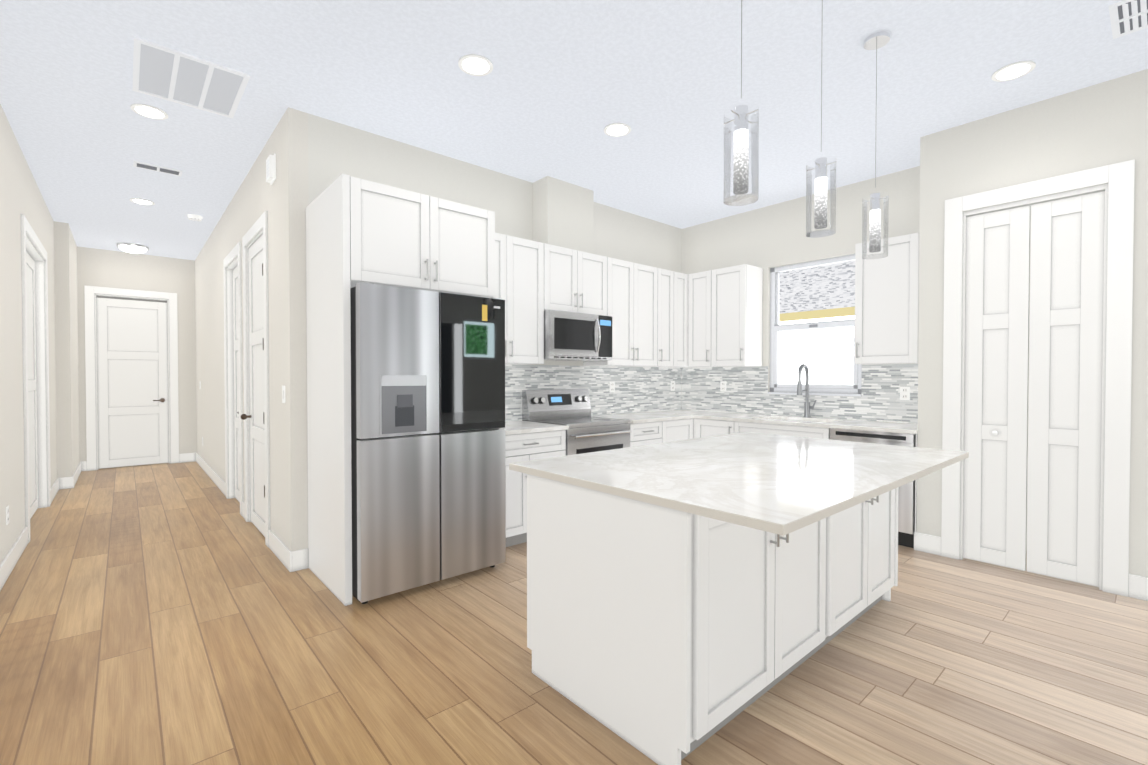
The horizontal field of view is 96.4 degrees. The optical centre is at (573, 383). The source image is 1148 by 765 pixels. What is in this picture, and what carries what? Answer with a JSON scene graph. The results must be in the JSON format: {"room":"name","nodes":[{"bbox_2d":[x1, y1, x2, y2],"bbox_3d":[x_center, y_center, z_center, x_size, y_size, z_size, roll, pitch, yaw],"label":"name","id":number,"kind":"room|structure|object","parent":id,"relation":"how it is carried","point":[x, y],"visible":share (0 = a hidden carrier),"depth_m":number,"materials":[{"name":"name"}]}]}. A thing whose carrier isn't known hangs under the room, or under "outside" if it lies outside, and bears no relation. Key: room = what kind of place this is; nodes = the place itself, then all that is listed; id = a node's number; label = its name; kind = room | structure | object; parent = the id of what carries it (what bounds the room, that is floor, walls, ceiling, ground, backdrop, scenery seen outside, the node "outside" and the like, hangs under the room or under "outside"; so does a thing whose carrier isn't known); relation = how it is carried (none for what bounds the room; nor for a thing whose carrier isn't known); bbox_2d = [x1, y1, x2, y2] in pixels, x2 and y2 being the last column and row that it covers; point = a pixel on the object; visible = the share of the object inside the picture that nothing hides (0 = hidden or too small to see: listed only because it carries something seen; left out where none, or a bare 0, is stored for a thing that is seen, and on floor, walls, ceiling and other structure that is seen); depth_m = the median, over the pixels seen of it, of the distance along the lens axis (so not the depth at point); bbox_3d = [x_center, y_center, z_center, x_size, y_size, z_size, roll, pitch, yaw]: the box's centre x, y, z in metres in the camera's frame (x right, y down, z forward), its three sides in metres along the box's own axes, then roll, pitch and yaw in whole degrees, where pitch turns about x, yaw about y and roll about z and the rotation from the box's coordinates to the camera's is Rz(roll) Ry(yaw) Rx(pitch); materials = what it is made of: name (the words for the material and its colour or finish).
{"room":"kitchen","nodes":[
{"label":"kitchen","id":0,"kind":"room"},
{"bbox_2d":[0,104,56,563],"bbox_3d":[-1.979,-0.257,1.267,0.120,3.080,15.000,-1,1,-41],"label":"wall","id":1,"kind":"structure","parent":0,"point":[20,193],"depth_m":3.69,"materials":[{"name":"paint"}]},
{"bbox_2d":[6,505,8,524],"bbox_3d":[-3.735,0.866,3.384,0.008,0.115,0.075,-1,1,-41],"label":"outlet","id":2,"kind":"object","parent":1,"relation":"attached to","point":[7,515],"visible":1,"depth_m":3.37,"materials":[{"name":"white plastic"}]},
{"bbox_2d":[0,526,27,590],"bbox_3d":[-3.754,1.186,3.414,0.014,0.135,1.550,-1,1,-41],"label":"baseboard","id":3,"kind":"structure","parent":1,"relation":"attached to","point":[9,562],"depth_m":3.48,"materials":[{"name":"white wood"}]},
{"bbox_2d":[26,251,37,518],"bbox_3d":[-4.854,0.017,4.529,0.030,2.420,1.370,-1,1,-41],"label":"hall door","id":4,"kind":"structure","parent":1,"relation":"in","point":[32,379],"depth_m":4.87,"materials":[{"name":"white wood"}]},
{"bbox_2d":[21,214,50,542],"bbox_3d":[-4.836,-0.040,4.544,0.138,2.555,1.600,-1,1,-41],"label":"door frame","id":5,"kind":"structure","parent":1,"relation":"attached to","point":[38,255],"depth_m":5.06,"materials":[{"name":"white wood"}]},
{"bbox_2d":[51,478,60,502],"bbox_3d":[-5.634,1.155,5.559,0.014,0.135,0.955,-1,1,-41],"label":"baseboard","id":6,"kind":"structure","parent":1,"relation":"attached to","point":[56,486],"depth_m":5.60,"materials":[{"name":"white wood"}]},
{"bbox_2d":[54,221,79,477],"bbox_3d":[-6.370,-0.330,6.459,0.120,3.080,1.400,-1,1,-41],"label":"wall","id":7,"kind":"structure","parent":0,"point":[66,341],"depth_m":5.95,"materials":[{"name":"paint"}]},
{"bbox_2d":[96,296,166,302],"bbox_3d":[-4.221,-0.049,4.996,1.740,2.560,6.760,-1,1,-41],"label":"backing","id":8,"kind":"object","parent":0,"point":[130,299],"depth_m":7.46,"materials":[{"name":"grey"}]},
{"bbox_2d":[77,246,196,461],"bbox_3d":[-6.383,-0.344,7.459,1.660,3.080,0.120,-1,1,-41],"label":"wall","id":9,"kind":"structure","parent":0,"point":[110,269],"depth_m":7.57,"materials":[{"name":"paint"}]},
{"bbox_2d":[71,461,83,487],"bbox_3d":[-6.309,1.142,6.525,0.030,0.135,1.414,-1,1,-41],"label":"baseboard","id":10,"kind":"structure","parent":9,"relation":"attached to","point":[80,467],"depth_m":6.48,"materials":[{"name":"white wood"}]},
{"bbox_2d":[84,285,178,470],"bbox_3d":[-6.388,-0.081,7.446,1.010,2.555,0.138,-1,1,-41],"label":"door frame","id":11,"kind":"structure","parent":9,"relation":"attached to","point":[91,292],"depth_m":7.21,"materials":[{"name":"white wood"}]},
{"bbox_2d":[96,298,168,468],"bbox_3d":[-6.378,-0.012,7.436,0.780,2.400,0.089,-1,1,-41],"label":"door","id":12,"kind":"structure","parent":9,"relation":"in","point":[132,380],"depth_m":7.43,"materials":[{"name":"white wood"}]},
{"bbox_2d":[195,107,308,550],"bbox_3d":[-3.803,-0.319,5.684,0.120,3.080,5.950,-1,1,-41],"label":"wall","id":13,"kind":"structure","parent":0,"point":[283,199],"depth_m":3.67,"materials":[{"name":"paint"}]},
{"bbox_2d":[195,452,225,495],"bbox_3d":[-4.785,1.139,6.723,0.014,0.135,3.125,-1,1,-41],"label":"baseboard","id":14,"kind":"structure","parent":13,"relation":"attached to","point":[220,483],"depth_m":6.45,"materials":[{"name":"white wood"}]},
{"bbox_2d":[223,241,243,515],"bbox_3d":[-3.381,-0.050,5.193,0.138,2.555,1.000,-1,1,-41],"label":"door frame","id":15,"kind":"structure","parent":13,"relation":"attached to","point":[231,256],"depth_m":5.45,"materials":[{"name":"white wood"}]},
{"bbox_2d":[233,265,239,501],"bbox_3d":[-3.389,0.005,5.187,0.089,2.430,0.770,-1,1,-41],"label":"hall door","id":16,"kind":"structure","parent":13,"relation":"in","point":[236,379],"depth_m":5.40,"materials":[{"name":"white wood"}]},
{"bbox_2d":[241,234,264,536],"bbox_3d":[-2.652,0.018,4.265,0.116,2.430,0.788,-1,1,-41],"label":"hall door","id":17,"kind":"structure","parent":13,"relation":"in","point":[256,377],"depth_m":4.36,"materials":[{"name":"white wood"}]},
{"bbox_2d":[242,211,269,546],"bbox_3d":[-2.610,-0.037,4.314,0.138,2.555,1.000,-1,1,-41],"label":"door frame","id":18,"kind":"structure","parent":13,"relation":"attached to","point":[253,234],"depth_m":4.16,"materials":[{"name":"white wood"}]},
{"bbox_2d":[266,154,275,184],"bbox_3d":[-2.189,-1.551,3.704,0.038,0.180,0.150,-1,1,-41],"label":"box","id":19,"kind":"object","parent":13,"relation":"attached to","point":[270,169],"visible":1,"depth_m":3.66,"materials":[{"name":"white plastic"}]},
{"bbox_2d":[268,529,297,571],"bbox_3d":[-2.096,1.182,3.671,0.034,0.135,0.669,-1,1,-41],"label":"baseboard","id":20,"kind":"structure","parent":13,"relation":"attached to","point":[291,561],"depth_m":3.54,"materials":[{"name":"white wood"}]},
{"bbox_2d":[282,385,284,402],"bbox_3d":[-2.005,0.071,3.539,0.008,0.120,0.075,-1,1,-41],"label":"light switch","id":21,"kind":"object","parent":13,"relation":"attached to","point":[283,394],"visible":1,"depth_m":3.53,"materials":[{"name":"white plastic"}]},
{"bbox_2d":[308,113,681,421],"bbox_3d":[-0.244,-0.308,4.928,4.235,3.080,0.120,-1,1,-41],"label":"wall","id":22,"kind":"structure","parent":0,"point":[336,150],"depth_m":4.24,"materials":[{"name":"paint"}]},
{"bbox_2d":[494,233,687,366],"bbox_3d":[0.118,-0.693,4.902,2.777,1.030,0.384,-1,1,-41],"label":"upper cabinet","id":23,"kind":"object","parent":22,"relation":"attached to","point":[645,307],"visible":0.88,"depth_m":4.77,"materials":[{"name":"white wood"}]},
{"bbox_2d":[544,310,611,360],"bbox_3d":[-0.043,-0.425,4.708,0.750,0.410,0.469,-1,1,-41],"label":"microwave","id":24,"kind":"object","parent":23,"relation":"attached to","point":[571,336],"visible":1,"depth_m":4.53,"materials":[{"name":"silver metal"}]},
{"bbox_2d":[505,364,680,420],"bbox_3d":[0.132,0.071,5.174,3.108,0.503,0.010,-1,1,-41],"label":"tile backsplash","id":25,"kind":"structure","parent":22,"relation":"attached to","point":[642,389],"depth_m":5.34,"materials":[{"name":"tile"}]},
{"bbox_2d":[609,382,614,392],"bbox_3d":[0.403,0.033,5.401,0.075,0.115,0.008,-1,1,-41],"label":"outlet","id":26,"kind":"object","parent":25,"relation":"attached to","point":[611,387],"visible":1,"depth_m":5.39,"materials":[{"name":"white plastic"}]},
{"bbox_2d":[671,381,674,390],"bbox_3d":[1.170,0.023,6.073,0.075,0.115,0.008,-1,1,-41],"label":"outlet","id":27,"kind":"object","parent":25,"relation":"attached to","point":[672,385],"visible":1,"depth_m":6.07,"materials":[{"name":"white plastic"}]},
{"bbox_2d":[533,176,593,253],"bbox_3d":[-0.096,-1.528,4.814,0.560,0.637,0.220,-1,1,-41],"label":"wall","id":28,"kind":"structure","parent":0,"point":[562,213],"depth_m":4.68,"materials":[{"name":"paint"}]},
{"bbox_2d":[0,461,1147,764],"bbox_3d":[-0.640,1.264,4.457,13.000,0.050,18.000,-1,1,-41],"label":"floor","id":29,"kind":"structure","parent":0,"point":[170,613],"depth_m":2.30,"materials":[{"name":"brown wood"}]},
{"bbox_2d":[306,174,494,605],"bbox_3d":[-1.165,0.032,3.502,1.005,2.440,0.814,-1,1,-41],"label":"cabinet","id":30,"kind":"object","parent":29,"relation":"on","point":[358,230],"visible":0.96,"depth_m":3.13,"materials":[{"name":"white wood"}]},
{"bbox_2d":[350,282,505,603],"bbox_3d":[-1.097,0.338,3.467,0.955,1.828,0.846,-1,1,-41],"label":"refrigerator","id":31,"kind":"object","parent":29,"relation":"on","point":[428,456],"visible":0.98,"depth_m":3.08,"materials":[{"name":"silver metal"}]},
{"bbox_2d":[505,429,566,546],"bbox_3d":[-0.549,0.805,4.176,0.736,0.874,0.628,-1,1,-41],"label":"base cabinet","id":32,"kind":"object","parent":29,"relation":"on","point":[527,440],"depth_m":3.90,"materials":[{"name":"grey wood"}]},
{"bbox_2d":[499,421,568,436],"bbox_3d":[-0.541,0.353,4.153,0.746,0.030,0.663,-1,1,-41],"label":"countertop","id":33,"kind":"structure","parent":32,"relation":"on","point":[510,426],"depth_m":4.06,"materials":[{"name":"white stone"}]},
{"bbox_2d":[522,389,631,455],"bbox_3d":[0.042,0.646,4.641,0.760,1.180,0.684,-1,1,-41],"label":"range","id":34,"kind":"object","parent":29,"relation":"on","point":[586,432],"visible":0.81,"depth_m":4.60,"materials":[{"name":"silver metal"}]},
{"bbox_2d":[628,421,666,446],"bbox_3d":[0.502,0.792,5.097,0.521,0.874,0.628,-1,1,-41],"label":"base cabinet","id":35,"kind":"object","parent":29,"relation":"on","point":[655,432],"depth_m":4.86,"materials":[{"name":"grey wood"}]},
{"bbox_2d":[595,413,694,424],"bbox_3d":[0.667,0.338,5.212,0.931,0.030,0.663,-1,1,-41],"label":"countertop","id":36,"kind":"structure","parent":35,"relation":"on","point":[635,418],"depth_m":5.11,"materials":[{"name":"white stone"}]},
{"bbox_2d":[667,421,690,441],"bbox_3d":[0.849,0.788,5.401,0.526,0.874,0.628,-1,1,-41],"label":"base cabinet","id":37,"kind":"object","parent":29,"relation":"on","point":[676,430],"depth_m":5.17,"materials":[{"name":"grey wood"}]},
{"bbox_2d":[521,468,898,764],"bbox_3d":[0.838,0.827,2.597,2.000,0.874,0.896,-1,1,-41],"label":"kitchen island","id":38,"kind":"object","parent":29,"relation":"on","point":[685,598],"depth_m":1.91,"materials":[{"name":"white wood"}]},
{"bbox_2d":[509,432,968,535],"bbox_3d":[0.892,0.376,2.529,2.020,0.030,1.300,-1,1,-41],"label":"island countertop","id":39,"kind":"structure","parent":38,"relation":"on","point":[775,485],"depth_m":2.12,"materials":[{"name":"white stone"}]},
{"bbox_2d":[691,417,738,438],"bbox_3d":[1.619,0.789,5.319,0.693,0.874,0.551,-1,1,-41],"label":"base cabinet","id":40,"kind":"object","parent":29,"relation":"on","point":[701,427],"depth_m":5.16,"materials":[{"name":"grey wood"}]},
{"bbox_2d":[739,417,858,438],"bbox_3d":[2.059,0.795,4.867,0.628,0.874,0.952,-1,1,-41],"label":"base cabinet","id":41,"kind":"object","parent":29,"relation":"on","point":[744,426],"depth_m":4.62,"materials":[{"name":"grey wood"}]},
{"bbox_2d":[655,409,917,432],"bbox_3d":[1.910,0.341,5.003,0.663,0.030,2.616,-1,1,-41],"label":"countertop","id":42,"kind":"structure","parent":41,"relation":"on","point":[760,419],"depth_m":4.54,"materials":[{"name":"white stone"}]},
{"bbox_2d":[797,364,816,417],"bbox_3d":[2.226,0.067,4.902,0.218,0.517,0.131,-1,1,-41],"label":"faucet","id":43,"kind":"object","parent":42,"relation":"on","point":[807,407],"visible":1,"depth_m":4.95,"materials":[{"name":"silver metal"}]},
{"bbox_2d":[830,428,914,547],"bbox_3d":[2.563,0.806,4.265,0.606,0.871,0.610,-1,1,-41],"label":"dishwasher","id":44,"kind":"object","parent":29,"relation":"on","point":[906,511],"visible":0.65,"depth_m":3.91,"materials":[{"name":"silver metal"}]},
{"bbox_2d":[0,0,1147,260],"bbox_3d":[-0.640,-1.891,4.412,13.000,0.100,18.000,-1,1,-41],"label":"ceiling","id":45,"kind":"structure","parent":0,"point":[566,82],"depth_m":3.13,"materials":[{"name":"paint"}]},
{"bbox_2d":[117,243,148,253],"bbox_3d":[-5.992,-1.847,6.969,0.330,0.135,0.330,-1,1,-41],"label":"light","id":46,"kind":"object","parent":45,"relation":"attached to","point":[133,248],"visible":0.96,"depth_m":6.89,"materials":[{"name":"silver metal"}]},
{"bbox_2d":[130,198,154,204],"bbox_3d":[-4.379,-1.848,5.205,0.196,0.008,0.196,-1,1,-41],"label":"recessed light","id":47,"kind":"object","parent":45,"relation":"in","point":[141,201],"visible":0.96,"depth_m":5.18,"materials":[{"name":"white plastic"}]},
{"bbox_2d":[130,104,167,119],"bbox_3d":[-2.844,-1.823,3.439,0.196,0.008,0.196,-1,1,-41],"label":"recessed light","id":48,"kind":"object","parent":45,"relation":"in","point":[148,111],"visible":1,"depth_m":3.42,"materials":[{"name":"white plastic"}]},
{"bbox_2d":[133,161,182,175],"bbox_3d":[-3.547,-1.835,4.378,0.320,0.010,0.140,-1,1,-41],"label":"ceiling vent","id":49,"kind":"object","parent":45,"relation":"in","point":[152,167],"visible":1,"depth_m":4.36,"materials":[{"name":"white metal"}]},
{"bbox_2d":[132,36,249,118],"bbox_3d":[-2.317,-1.816,3.096,0.520,0.012,0.650,-1,1,-41],"label":"ceiling vent","id":50,"kind":"object","parent":45,"relation":"in","point":[168,74],"visible":0.98,"depth_m":3.06,"materials":[{"name":"white"}]},
{"bbox_2d":[187,214,202,220],"bbox_3d":[-4.199,-1.837,5.682,0.144,0.042,0.144,-1,1,-41],"label":"smoke detector","id":51,"kind":"object","parent":45,"relation":"attached to","point":[193,217],"visible":1,"depth_m":5.64,"materials":[{"name":"white plastic"}]},
{"bbox_2d":[458,54,492,75],"bbox_3d":[-0.560,-1.816,2.927,0.196,0.008,0.196,-1,1,-41],"label":"recessed light","id":52,"kind":"object","parent":45,"relation":"in","point":[474,65],"visible":1,"depth_m":2.92,"materials":[{"name":"white plastic"}]},
{"bbox_2d":[604,123,630,136],"bbox_3d":[0.312,-1.826,3.691,0.196,0.008,0.196,-1,1,-41],"label":"recessed light","id":53,"kind":"object","parent":45,"relation":"in","point":[617,129],"visible":1,"depth_m":3.68,"materials":[{"name":"white plastic"}]},
{"bbox_2d":[723,0,758,205],"bbox_3d":[0.600,-1.232,1.838,0.132,1.144,0.132,-1,1,-41],"label":"pendant light","id":54,"kind":"object","parent":45,"relation":"hanging from","point":[740,177],"visible":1,"depth_m":1.83,"materials":[{"name":"clear glass"}]},
{"bbox_2d":[806,0,836,237],"bbox_3d":[1.097,-1.238,2.273,0.132,1.144,0.132,-1,1,-41],"label":"pendant light","id":55,"kind":"object","parent":45,"relation":"hanging from","point":[820,208],"visible":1,"depth_m":2.27,"materials":[{"name":"clear glass"}]},
{"bbox_2d":[862,31,889,259],"bbox_3d":[1.593,-1.244,2.708,0.132,1.144,0.132,-1,1,-41],"label":"pendant light","id":56,"kind":"object","parent":45,"relation":"hanging from","point":[876,40],"visible":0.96,"depth_m":2.70,"materials":[{"name":"clear glass"}]},
{"bbox_2d":[991,61,1035,81],"bbox_3d":[2.554,-1.816,2.984,0.196,0.008,0.196,-1,1,-41],"label":"recessed light","id":57,"kind":"object","parent":45,"relation":"in","point":[1015,70],"visible":1,"depth_m":2.98,"materials":[{"name":"white plastic"}]},
{"bbox_2d":[1109,0,1147,38],"bbox_3d":[2.796,-1.807,2.465,0.360,0.012,0.300,-1,1,-41],"label":"ceiling vent","id":58,"kind":"object","parent":45,"relation":"in","point":[1127,17],"visible":1,"depth_m":2.52,"materials":[{"name":"white"}]},
{"bbox_2d":[681,166,1030,550],"bbox_3d":[2.523,-0.308,4.893,0.120,3.080,3.820,-1,1,-41],"label":"wall","id":59,"kind":"structure","parent":0,"point":[767,238],"depth_m":5.17,"materials":[{"name":"paint"}]},
{"bbox_2d":[671,233,918,367],"bbox_3d":[1.993,-0.696,5.106,0.384,1.030,2.548,-1,1,-41],"label":"upper cabinet","id":60,"kind":"object","parent":59,"relation":"attached to","point":[725,317],"visible":0.9,"depth_m":4.39,"materials":[{"name":"white wood"}]},
{"bbox_2d":[681,364,917,422],"bbox_3d":[2.168,0.070,5.202,0.008,0.503,2.580,-1,1,-41],"label":"tile backsplash","id":61,"kind":"structure","parent":59,"relation":"attached to","point":[746,387],"depth_m":5.13,"materials":[{"name":"tile"}]},
{"bbox_2d":[720,381,725,391],"bbox_3d":[1.674,0.028,5.753,0.008,0.115,0.075,-1,1,-41],"label":"outlet","id":62,"kind":"object","parent":61,"relation":"attached to","point":[722,386],"visible":1,"depth_m":5.75,"materials":[{"name":"white plastic"}]},
{"bbox_2d":[900,387,909,399],"bbox_3d":[2.847,0.082,4.415,0.008,0.115,0.075,-1,1,-41],"label":"outlet","id":63,"kind":"object","parent":61,"relation":"attached to","point":[904,393],"visible":1,"depth_m":4.41,"materials":[{"name":"white plastic"}]},
{"bbox_2d":[768,254,861,396],"bbox_3d":[2.360,-0.550,5.046,0.107,1.320,0.910,-1,1,-41],"label":"kitchen window","id":64,"kind":"structure","parent":59,"relation":"in","point":[776,387],"depth_m":5.16,"materials":[{"name":"plastic"}]},
{"bbox_2d":[917,69,1147,576],"bbox_3d":[3.024,-0.287,3.410,0.120,3.080,1.230,-1,1,-41],"label":"wall","id":65,"kind":"structure","parent":0,"point":[1098,125],"depth_m":3.33,"materials":[{"name":"paint"}]},
{"bbox_2d":[963,191,1104,586],"bbox_3d":[2.992,0.034,3.380,0.064,2.415,0.682,-1,1,-41],"label":"bifold pantry door","id":66,"kind":"structure","parent":65,"relation":"in","point":[1056,348],"depth_m":3.35,"materials":[{"name":"white wood"}]},
{"bbox_2d":[941,159,1134,596],"bbox_3d":[3.020,-0.032,3.404,0.138,2.570,0.922,-1,1,-41],"label":"door frame","id":67,"kind":"structure","parent":65,"relation":"attached to","point":[1118,188],"depth_m":3.10,"materials":[{"name":"white wood"}]},
{"label":"outside","id":68,"kind":"structure","parent":0,"visible":0},
{"bbox_2d":[779,261,854,384],"bbox_3d":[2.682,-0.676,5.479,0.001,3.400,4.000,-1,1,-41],"label":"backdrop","id":69,"kind":"structure","parent":68,"point":[823,293],"depth_m":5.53,"materials":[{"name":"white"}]}
]}

